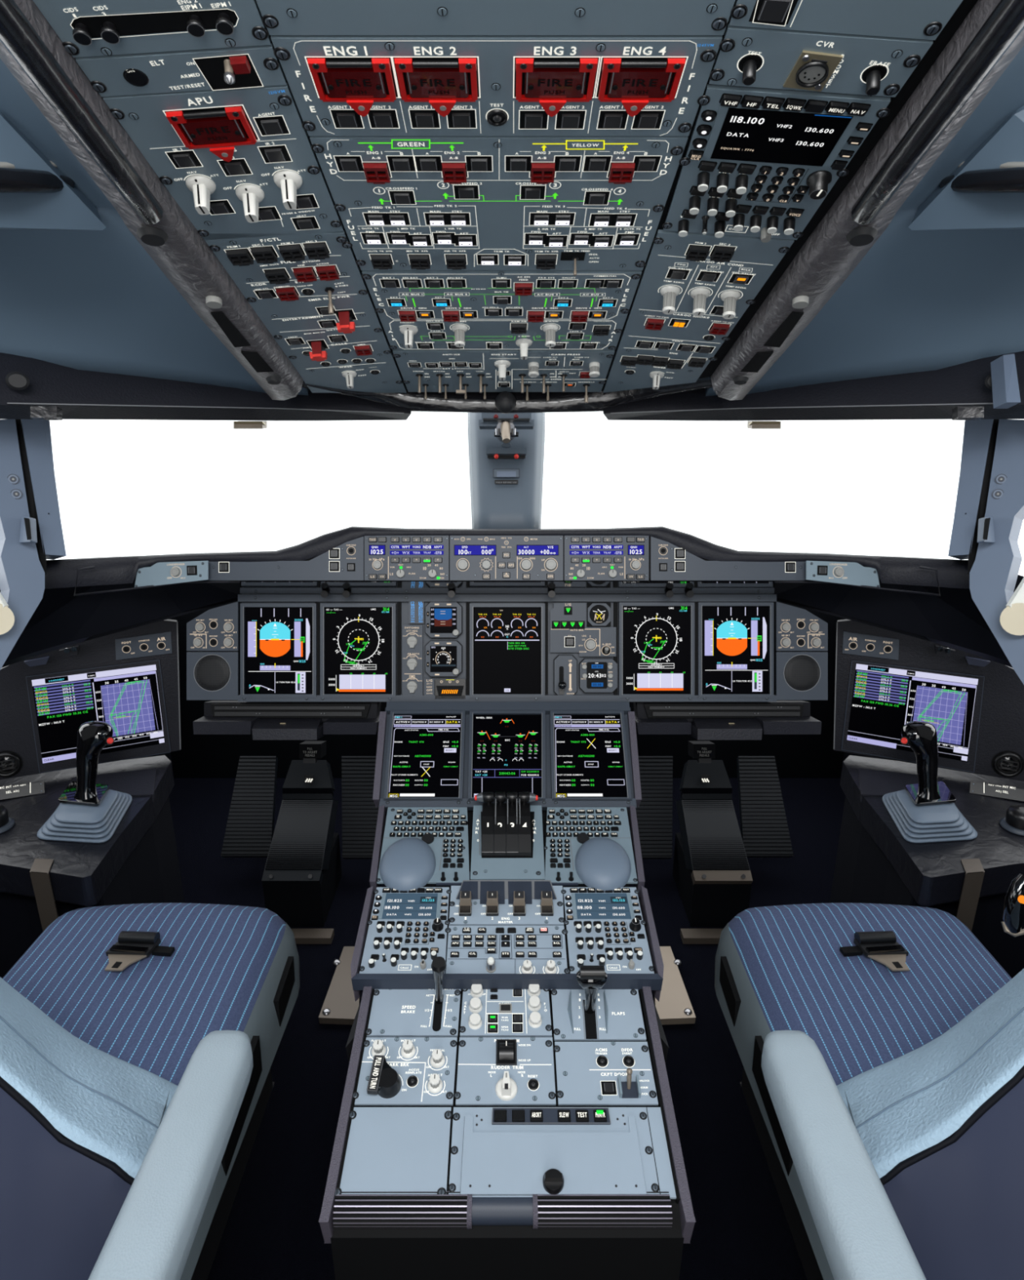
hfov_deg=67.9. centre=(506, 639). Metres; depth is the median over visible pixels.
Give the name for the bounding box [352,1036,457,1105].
panel
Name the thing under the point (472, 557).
control panel
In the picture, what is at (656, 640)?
display unit
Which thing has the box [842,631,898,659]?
control panel
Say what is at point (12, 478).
cap
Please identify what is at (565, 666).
lever
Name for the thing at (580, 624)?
indicator light
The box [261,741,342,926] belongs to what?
assembly
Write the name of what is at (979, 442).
trim
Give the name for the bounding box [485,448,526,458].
device
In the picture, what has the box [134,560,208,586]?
panel
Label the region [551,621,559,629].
indicator light
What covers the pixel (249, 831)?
footrest
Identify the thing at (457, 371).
panel
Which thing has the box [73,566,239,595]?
fairing seam
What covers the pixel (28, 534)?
hook
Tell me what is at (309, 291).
panel
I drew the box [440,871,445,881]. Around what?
toggle switch
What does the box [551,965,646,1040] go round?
panel
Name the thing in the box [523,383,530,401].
toggle switch
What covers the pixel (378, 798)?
screen housing
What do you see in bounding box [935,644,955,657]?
clip
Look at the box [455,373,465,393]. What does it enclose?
toggle switch
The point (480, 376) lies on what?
toggle switch
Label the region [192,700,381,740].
table
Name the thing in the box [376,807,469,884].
keyboard
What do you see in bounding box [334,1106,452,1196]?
blank panel
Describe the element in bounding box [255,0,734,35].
blank panel
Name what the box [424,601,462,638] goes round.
instrument
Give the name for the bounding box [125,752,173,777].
wall
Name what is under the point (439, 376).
toggle switch
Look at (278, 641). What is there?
display unit
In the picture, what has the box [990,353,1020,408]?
beam end cover
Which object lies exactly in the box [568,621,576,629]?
indicator light
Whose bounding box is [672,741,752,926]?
assembly
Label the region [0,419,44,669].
trim
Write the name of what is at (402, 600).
panel
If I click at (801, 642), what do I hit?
socket
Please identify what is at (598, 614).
pressure gauge
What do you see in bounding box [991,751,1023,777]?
air vent
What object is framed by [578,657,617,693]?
clock
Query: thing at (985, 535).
hook
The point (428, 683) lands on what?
plate
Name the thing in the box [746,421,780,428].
clip
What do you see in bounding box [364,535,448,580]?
control panel
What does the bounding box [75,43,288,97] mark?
panel
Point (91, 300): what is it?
ceiling
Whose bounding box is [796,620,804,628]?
socket
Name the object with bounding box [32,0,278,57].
breaker panel
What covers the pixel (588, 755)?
display unit
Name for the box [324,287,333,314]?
toggle switch
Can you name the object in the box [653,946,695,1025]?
kick plate
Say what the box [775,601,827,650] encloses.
panel
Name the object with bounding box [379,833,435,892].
palm rest
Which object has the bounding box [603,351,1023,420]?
window frame
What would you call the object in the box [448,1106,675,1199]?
printer
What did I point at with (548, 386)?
toggle switch
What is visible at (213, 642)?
socket
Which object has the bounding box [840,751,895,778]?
trim
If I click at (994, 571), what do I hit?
trim
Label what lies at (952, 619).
ledge
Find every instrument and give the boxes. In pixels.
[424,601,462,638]
[424,640,462,676]
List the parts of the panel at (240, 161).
rotary knob, fire handle, rotary knob, rotary knob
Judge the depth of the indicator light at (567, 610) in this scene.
1.70 m
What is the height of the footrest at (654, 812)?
0.248 m
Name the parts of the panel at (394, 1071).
brake handle, rotary knob, brake knob, rotary knob, rotary knob, rotary knob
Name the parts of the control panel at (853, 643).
selector knob, selector knob, selector knob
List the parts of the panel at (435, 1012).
lever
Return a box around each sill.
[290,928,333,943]
[680,928,723,943]
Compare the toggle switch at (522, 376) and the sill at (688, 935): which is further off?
the sill at (688, 935)
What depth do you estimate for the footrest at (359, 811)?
2.42 m
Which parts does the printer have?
lid knob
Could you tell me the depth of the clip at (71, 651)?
1.77 m
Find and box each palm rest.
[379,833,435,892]
[574,832,631,891]
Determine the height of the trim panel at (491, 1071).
0.033 m
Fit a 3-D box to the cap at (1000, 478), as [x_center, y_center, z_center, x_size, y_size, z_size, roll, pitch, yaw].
[0.857,-0.279,1.318,0.018,0.018,0.009,11,21,31]
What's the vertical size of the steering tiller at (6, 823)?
0.044 m
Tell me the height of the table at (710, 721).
0.066 m
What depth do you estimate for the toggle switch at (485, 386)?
1.40 m
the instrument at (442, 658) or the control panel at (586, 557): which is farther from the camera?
the instrument at (442, 658)
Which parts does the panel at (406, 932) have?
radio knob, radio knob, radio knob, radio knob, radio knob, radio knob, radio knob, radio knob, radio knob, radio knob, selector knob, radio knob, radio knob, selector knob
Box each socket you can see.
[208,620,217,628]
[208,638,217,646]
[782,49,842,91]
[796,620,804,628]
[796,638,804,646]
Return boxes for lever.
[553,654,577,696]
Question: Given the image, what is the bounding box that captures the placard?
[408,601,423,623]
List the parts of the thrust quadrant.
thrust lever, thrust lever, thrust lever, thrust lever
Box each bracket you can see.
[0,592,14,635]
[1000,577,1023,635]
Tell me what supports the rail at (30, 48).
attached to the panel frame at (896, 103)
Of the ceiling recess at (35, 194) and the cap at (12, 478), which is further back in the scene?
the cap at (12, 478)
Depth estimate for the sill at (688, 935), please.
2.13 m
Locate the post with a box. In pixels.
[466,413,545,528]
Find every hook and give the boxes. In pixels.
[18,516,36,543]
[977,516,995,543]
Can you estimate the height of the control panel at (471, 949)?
0.031 m
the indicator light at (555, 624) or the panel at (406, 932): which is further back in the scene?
the indicator light at (555, 624)
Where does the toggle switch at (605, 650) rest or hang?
attached to the controls
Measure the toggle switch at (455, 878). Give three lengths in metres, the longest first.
0.015 x 0.010 x 0.009 m
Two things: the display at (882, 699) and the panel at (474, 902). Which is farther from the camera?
the display at (882, 699)
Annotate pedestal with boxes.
[318,804,695,1279]
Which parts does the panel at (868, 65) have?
rotary knob, rotary knob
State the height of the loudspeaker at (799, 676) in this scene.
0.104 m
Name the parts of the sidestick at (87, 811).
collar plate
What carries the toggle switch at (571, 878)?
attached to the pedestal
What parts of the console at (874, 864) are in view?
strap bracket, lettered key strip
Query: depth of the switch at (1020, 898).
1.13 m
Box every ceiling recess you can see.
[0,111,106,230]
[907,105,1023,230]
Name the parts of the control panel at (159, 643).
selector knob, selector knob, selector knob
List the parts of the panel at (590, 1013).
lever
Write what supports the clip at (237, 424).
attached to the window frame at (31, 388)
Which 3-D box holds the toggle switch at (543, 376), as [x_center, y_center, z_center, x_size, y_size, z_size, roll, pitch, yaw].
[0.065,-0.455,1.350,0.013,0.031,0.012,0,-2,0]
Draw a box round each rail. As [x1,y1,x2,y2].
[0,0,302,399]
[710,0,1023,399]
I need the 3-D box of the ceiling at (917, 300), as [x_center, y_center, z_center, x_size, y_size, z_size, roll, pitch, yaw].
[0.649,-0.559,0.999,0.579,0.479,0.975,0,18,0]
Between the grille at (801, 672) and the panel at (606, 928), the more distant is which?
the grille at (801, 672)
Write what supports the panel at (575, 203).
attached to the panel frame at (896, 103)
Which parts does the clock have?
clock knob, clock knob, clock knob, clock knob, clock knob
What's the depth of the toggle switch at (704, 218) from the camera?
0.86 m
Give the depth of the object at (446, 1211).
0.95 m
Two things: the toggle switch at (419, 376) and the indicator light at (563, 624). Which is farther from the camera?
the indicator light at (563, 624)
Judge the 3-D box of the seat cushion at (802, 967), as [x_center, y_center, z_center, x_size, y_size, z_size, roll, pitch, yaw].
[0.652,0.724,1.111,0.464,0.220,0.883,0,17,0]
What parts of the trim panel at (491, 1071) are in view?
rudder knob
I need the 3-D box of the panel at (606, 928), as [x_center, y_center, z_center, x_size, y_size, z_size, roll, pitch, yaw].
[0.167,0.491,1.294,0.142,0.045,0.172,0,18,0]
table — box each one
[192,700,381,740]
[633,700,821,740]
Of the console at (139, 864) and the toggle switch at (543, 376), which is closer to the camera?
the toggle switch at (543, 376)
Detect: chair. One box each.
[0,902,299,1279]
[714,902,1023,1279]
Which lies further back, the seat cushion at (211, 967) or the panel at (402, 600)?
the panel at (402, 600)
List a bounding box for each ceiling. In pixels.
[0,58,308,395]
[705,45,1023,395]
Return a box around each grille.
[194,654,230,690]
[783,654,819,690]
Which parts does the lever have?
lever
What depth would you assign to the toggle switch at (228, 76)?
0.64 m
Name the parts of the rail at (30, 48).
dimmer knob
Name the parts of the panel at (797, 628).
selector knob, selector knob, selector knob, selector knob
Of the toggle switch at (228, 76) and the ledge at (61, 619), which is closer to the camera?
the toggle switch at (228, 76)
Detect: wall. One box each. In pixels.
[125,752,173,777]
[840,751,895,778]
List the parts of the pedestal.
edge rail, edge rail, edge rail, cursor switch strip, cross rail, cursor switch strip, edge rail, edge rail, edge rail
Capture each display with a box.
[25,658,170,773]
[435,679,465,698]
[840,659,984,772]
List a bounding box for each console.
[0,755,184,978]
[829,755,1023,978]
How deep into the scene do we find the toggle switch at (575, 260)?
0.96 m
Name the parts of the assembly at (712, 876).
adjust handle, plate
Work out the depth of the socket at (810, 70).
0.64 m
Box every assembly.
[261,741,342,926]
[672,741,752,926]
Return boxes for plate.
[318,946,359,1025]
[424,679,434,695]
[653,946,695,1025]
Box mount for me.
[478,413,533,448]
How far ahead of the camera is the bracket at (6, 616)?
1.27 m
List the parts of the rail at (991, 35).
dimmer knob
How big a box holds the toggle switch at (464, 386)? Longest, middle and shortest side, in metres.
0.026 x 0.012 x 0.010 m
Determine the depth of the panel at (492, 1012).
1.18 m
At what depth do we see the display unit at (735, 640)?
1.70 m
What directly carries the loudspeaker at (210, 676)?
attached to the panel at (402, 600)
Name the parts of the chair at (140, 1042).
armrest, seat frame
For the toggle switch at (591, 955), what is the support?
attached to the panel at (606, 928)
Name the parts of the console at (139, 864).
lettered key strip, strap bracket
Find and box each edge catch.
[23,656,48,666]
[964,656,990,666]
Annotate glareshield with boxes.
[44,526,969,597]
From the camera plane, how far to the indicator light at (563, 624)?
1.70 m
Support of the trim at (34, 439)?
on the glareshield
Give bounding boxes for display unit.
[240,603,316,697]
[320,603,396,697]
[383,710,465,800]
[467,710,545,800]
[469,603,544,697]
[549,710,631,800]
[617,602,694,697]
[697,602,773,697]
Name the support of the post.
on the glareshield
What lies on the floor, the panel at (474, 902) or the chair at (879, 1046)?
the chair at (879, 1046)
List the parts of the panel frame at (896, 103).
overhead front lip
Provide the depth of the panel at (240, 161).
0.76 m
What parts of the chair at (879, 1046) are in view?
seat frame, armrest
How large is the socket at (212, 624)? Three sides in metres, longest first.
0.018 x 0.018 x 0.003 m
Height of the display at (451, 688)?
0.044 m
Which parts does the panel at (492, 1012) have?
push knob, push knob, push knob, push knob, push knob, push knob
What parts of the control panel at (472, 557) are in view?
selector knob, selector knob, selector knob, selector knob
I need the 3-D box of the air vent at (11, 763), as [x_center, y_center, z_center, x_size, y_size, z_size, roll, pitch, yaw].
[-1.171,0.291,1.776,0.066,0.066,0.014,-8,19,-24]
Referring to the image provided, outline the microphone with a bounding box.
[1000,873,1023,937]
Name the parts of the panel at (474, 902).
master lever, master lever, master lever, master lever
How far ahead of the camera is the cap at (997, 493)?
1.32 m
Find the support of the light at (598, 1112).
on the printer
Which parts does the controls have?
selector knob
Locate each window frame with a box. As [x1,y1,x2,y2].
[0,352,411,420]
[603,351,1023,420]
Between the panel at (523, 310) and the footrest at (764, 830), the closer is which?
the panel at (523, 310)
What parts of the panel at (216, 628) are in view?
selector knob, selector knob, selector knob, selector knob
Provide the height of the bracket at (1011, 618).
0.124 m
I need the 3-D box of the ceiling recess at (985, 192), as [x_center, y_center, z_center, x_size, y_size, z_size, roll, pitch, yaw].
[0.621,-0.593,0.902,0.128,0.209,0.244,-15,23,-39]
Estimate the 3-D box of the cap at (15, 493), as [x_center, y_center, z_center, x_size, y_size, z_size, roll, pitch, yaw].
[-0.853,-0.254,1.321,0.018,0.018,0.010,-11,21,-31]
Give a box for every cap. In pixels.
[7,474,18,484]
[10,488,22,498]
[991,488,1004,498]
[995,474,1006,484]
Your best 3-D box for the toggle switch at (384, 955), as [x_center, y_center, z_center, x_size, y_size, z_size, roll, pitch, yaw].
[-0.200,0.516,1.235,0.007,0.015,0.007,0,31,0]
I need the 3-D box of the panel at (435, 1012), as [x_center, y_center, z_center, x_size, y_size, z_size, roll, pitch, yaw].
[-0.144,0.540,1.174,0.142,0.098,0.086,0,18,0]
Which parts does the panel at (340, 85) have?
fire handle, fire handle, fire handle, fire handle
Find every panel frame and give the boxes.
[168,600,845,777]
[255,0,977,413]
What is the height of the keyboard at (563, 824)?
0.055 m
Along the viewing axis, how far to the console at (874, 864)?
1.63 m
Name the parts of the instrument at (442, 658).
knob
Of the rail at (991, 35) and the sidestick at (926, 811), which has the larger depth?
the sidestick at (926, 811)
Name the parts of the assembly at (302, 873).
plate, adjust handle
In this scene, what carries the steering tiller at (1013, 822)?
on the console at (874, 864)
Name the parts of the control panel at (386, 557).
selector knob, selector knob, selector knob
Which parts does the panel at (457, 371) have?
rotary knob, rotary knob, rotary knob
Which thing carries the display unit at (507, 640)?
on the panel at (402, 600)
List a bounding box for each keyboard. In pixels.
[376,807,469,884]
[543,807,637,884]
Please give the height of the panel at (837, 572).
0.054 m
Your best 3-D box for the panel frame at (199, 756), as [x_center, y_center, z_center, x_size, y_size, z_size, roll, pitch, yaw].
[0.000,0.148,2.956,2.720,0.840,0.050,0,18,0]
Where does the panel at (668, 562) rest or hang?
attached to the glareshield
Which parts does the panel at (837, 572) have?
selector knob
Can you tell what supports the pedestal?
on the floor
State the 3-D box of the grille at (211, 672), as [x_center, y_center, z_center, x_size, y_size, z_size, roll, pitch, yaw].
[-0.658,0.073,1.695,0.080,0.080,0.004,0,0,0]
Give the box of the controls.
[550,602,616,656]
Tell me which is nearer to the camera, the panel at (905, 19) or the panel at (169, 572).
the panel at (905, 19)
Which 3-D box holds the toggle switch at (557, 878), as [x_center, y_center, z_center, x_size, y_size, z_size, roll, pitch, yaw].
[0.093,0.431,1.385,0.010,0.015,0.009,16,24,41]
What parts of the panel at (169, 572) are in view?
selector knob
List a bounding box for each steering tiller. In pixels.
[0,804,14,833]
[999,804,1023,835]
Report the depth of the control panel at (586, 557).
1.55 m
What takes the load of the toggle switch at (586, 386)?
attached to the panel at (457, 371)
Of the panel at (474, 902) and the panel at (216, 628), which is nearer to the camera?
the panel at (474, 902)
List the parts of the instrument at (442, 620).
knob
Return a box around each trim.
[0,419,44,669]
[15,419,66,574]
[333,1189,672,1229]
[947,419,999,575]
[969,419,1023,684]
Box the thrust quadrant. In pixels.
[470,791,544,879]
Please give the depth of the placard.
1.70 m
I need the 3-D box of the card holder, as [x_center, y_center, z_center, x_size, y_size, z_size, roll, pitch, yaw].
[-0.002,-0.407,1.892,0.066,0.038,0.019,0,18,0]
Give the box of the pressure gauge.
[586,602,610,626]
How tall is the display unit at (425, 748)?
0.142 m
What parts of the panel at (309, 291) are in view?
rotary knob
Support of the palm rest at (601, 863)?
on the pedestal
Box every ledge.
[0,559,241,667]
[773,559,1023,667]
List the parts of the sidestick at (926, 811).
collar plate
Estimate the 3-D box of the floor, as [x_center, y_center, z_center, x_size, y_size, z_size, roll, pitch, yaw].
[0.000,1.141,1.303,3.200,0.060,4.600,0,18,0]
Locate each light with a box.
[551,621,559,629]
[560,621,568,629]
[564,606,572,614]
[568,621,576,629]
[576,621,584,629]
[596,1110,603,1114]
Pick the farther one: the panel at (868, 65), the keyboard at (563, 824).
the keyboard at (563, 824)
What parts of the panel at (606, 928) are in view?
radio knob, radio knob, radio knob, radio knob, radio knob, radio knob, radio knob, radio knob, radio knob, radio knob, radio knob, selector knob, selector knob, radio knob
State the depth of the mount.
1.86 m
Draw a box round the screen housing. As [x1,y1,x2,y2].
[372,702,641,816]
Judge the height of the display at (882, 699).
0.238 m
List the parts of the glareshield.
panel frame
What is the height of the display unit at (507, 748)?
0.142 m
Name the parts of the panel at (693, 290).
rotary knob, rotary knob, rotary knob, rotary knob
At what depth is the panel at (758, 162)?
0.75 m
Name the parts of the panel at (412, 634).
selector knob, selector knob, selector knob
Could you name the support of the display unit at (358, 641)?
attached to the panel at (402, 600)
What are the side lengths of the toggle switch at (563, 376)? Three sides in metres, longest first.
0.029 x 0.013 x 0.011 m
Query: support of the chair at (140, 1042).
on the floor
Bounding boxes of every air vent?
[0,751,22,777]
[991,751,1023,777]
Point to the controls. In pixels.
(569, 632)
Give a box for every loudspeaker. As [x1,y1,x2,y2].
[186,652,238,700]
[775,652,827,700]
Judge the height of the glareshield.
0.194 m
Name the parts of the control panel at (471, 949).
selector knob, rotary knob, rotary knob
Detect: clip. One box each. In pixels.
[58,644,79,657]
[233,421,266,428]
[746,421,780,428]
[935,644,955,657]
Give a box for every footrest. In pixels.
[220,755,277,857]
[341,755,378,858]
[635,755,672,858]
[736,755,793,857]
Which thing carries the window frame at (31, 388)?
attached to the ceiling at (91, 300)
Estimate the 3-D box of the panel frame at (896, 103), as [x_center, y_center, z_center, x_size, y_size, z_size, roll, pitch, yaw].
[0.000,-0.503,1.018,0.859,0.399,1.038,0,18,0]
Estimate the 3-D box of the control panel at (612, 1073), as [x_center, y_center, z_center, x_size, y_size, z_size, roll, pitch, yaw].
[0.140,0.618,1.098,0.142,0.041,0.089,0,18,0]
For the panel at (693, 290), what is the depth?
1.05 m
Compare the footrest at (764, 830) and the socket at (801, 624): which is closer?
the socket at (801, 624)
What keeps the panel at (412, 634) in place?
attached to the panel at (402, 600)
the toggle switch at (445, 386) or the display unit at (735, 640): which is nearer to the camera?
the toggle switch at (445, 386)
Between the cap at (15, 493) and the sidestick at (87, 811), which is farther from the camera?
the sidestick at (87, 811)
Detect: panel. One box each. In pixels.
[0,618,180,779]
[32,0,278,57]
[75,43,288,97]
[102,82,343,239]
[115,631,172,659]
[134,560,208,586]
[186,601,238,650]
[202,230,406,392]
[208,536,364,580]
[237,593,776,702]
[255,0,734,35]
[271,35,722,136]
[309,136,688,275]
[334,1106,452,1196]
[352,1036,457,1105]
[359,887,451,973]
[361,270,641,359]
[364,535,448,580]
[364,956,460,1036]
[392,349,614,403]
[400,624,422,695]
[444,925,570,973]
[448,880,564,925]
[449,535,563,580]
[453,1036,555,1105]
[458,984,551,1036]
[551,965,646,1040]
[553,1040,657,1105]
[560,887,654,973]
[564,535,648,580]
[603,229,794,392]
[650,536,805,580]
[662,84,890,242]
[706,17,933,97]
[728,0,962,39]
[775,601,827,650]
[805,560,879,586]
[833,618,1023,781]
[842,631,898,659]
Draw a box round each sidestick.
[36,720,132,843]
[881,720,977,843]
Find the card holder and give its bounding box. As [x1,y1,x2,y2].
[493,468,519,484]
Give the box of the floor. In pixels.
[168,777,845,1279]
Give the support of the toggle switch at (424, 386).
attached to the panel at (457, 371)
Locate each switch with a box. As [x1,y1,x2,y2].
[223,58,235,84]
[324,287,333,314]
[382,953,386,962]
[415,373,422,392]
[422,383,428,399]
[435,373,443,392]
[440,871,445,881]
[442,383,448,399]
[453,871,458,881]
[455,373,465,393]
[462,383,468,399]
[476,373,484,392]
[481,383,488,399]
[518,373,525,392]
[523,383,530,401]
[540,373,546,393]
[545,383,551,400]
[555,871,560,881]
[560,373,567,391]
[568,871,573,881]
[571,256,578,275]
[582,383,589,403]
[589,953,593,962]
[600,645,610,655]
[617,1067,640,1097]
[701,215,709,234]
[1017,895,1023,903]
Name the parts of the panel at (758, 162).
radio knob, radio knob, radio knob, radio knob, radio knob, radio knob, radio knob, radio knob, radio knob, radio knob, selector knob, radio knob, radio knob, selector knob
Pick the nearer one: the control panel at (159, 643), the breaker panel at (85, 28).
the breaker panel at (85, 28)
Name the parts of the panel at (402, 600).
post, post, post, post, post, post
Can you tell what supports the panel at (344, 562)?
attached to the glareshield
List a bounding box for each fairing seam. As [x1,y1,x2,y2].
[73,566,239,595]
[773,566,940,595]
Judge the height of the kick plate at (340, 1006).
0.024 m
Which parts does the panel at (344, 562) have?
selector knob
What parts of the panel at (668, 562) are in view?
selector knob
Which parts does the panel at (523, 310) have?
rotary knob, rotary knob, rotary knob, rotary knob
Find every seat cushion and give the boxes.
[2,902,285,1085]
[728,902,1011,1085]
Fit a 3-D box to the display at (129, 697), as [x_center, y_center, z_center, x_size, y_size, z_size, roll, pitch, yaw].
[-0.984,0.183,1.839,0.293,0.245,0.019,-8,19,-24]
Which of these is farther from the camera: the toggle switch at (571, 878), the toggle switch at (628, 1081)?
the toggle switch at (571, 878)
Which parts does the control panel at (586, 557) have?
selector knob, selector knob, selector knob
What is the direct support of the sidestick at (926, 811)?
on the console at (874, 864)
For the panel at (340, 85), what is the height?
0.042 m

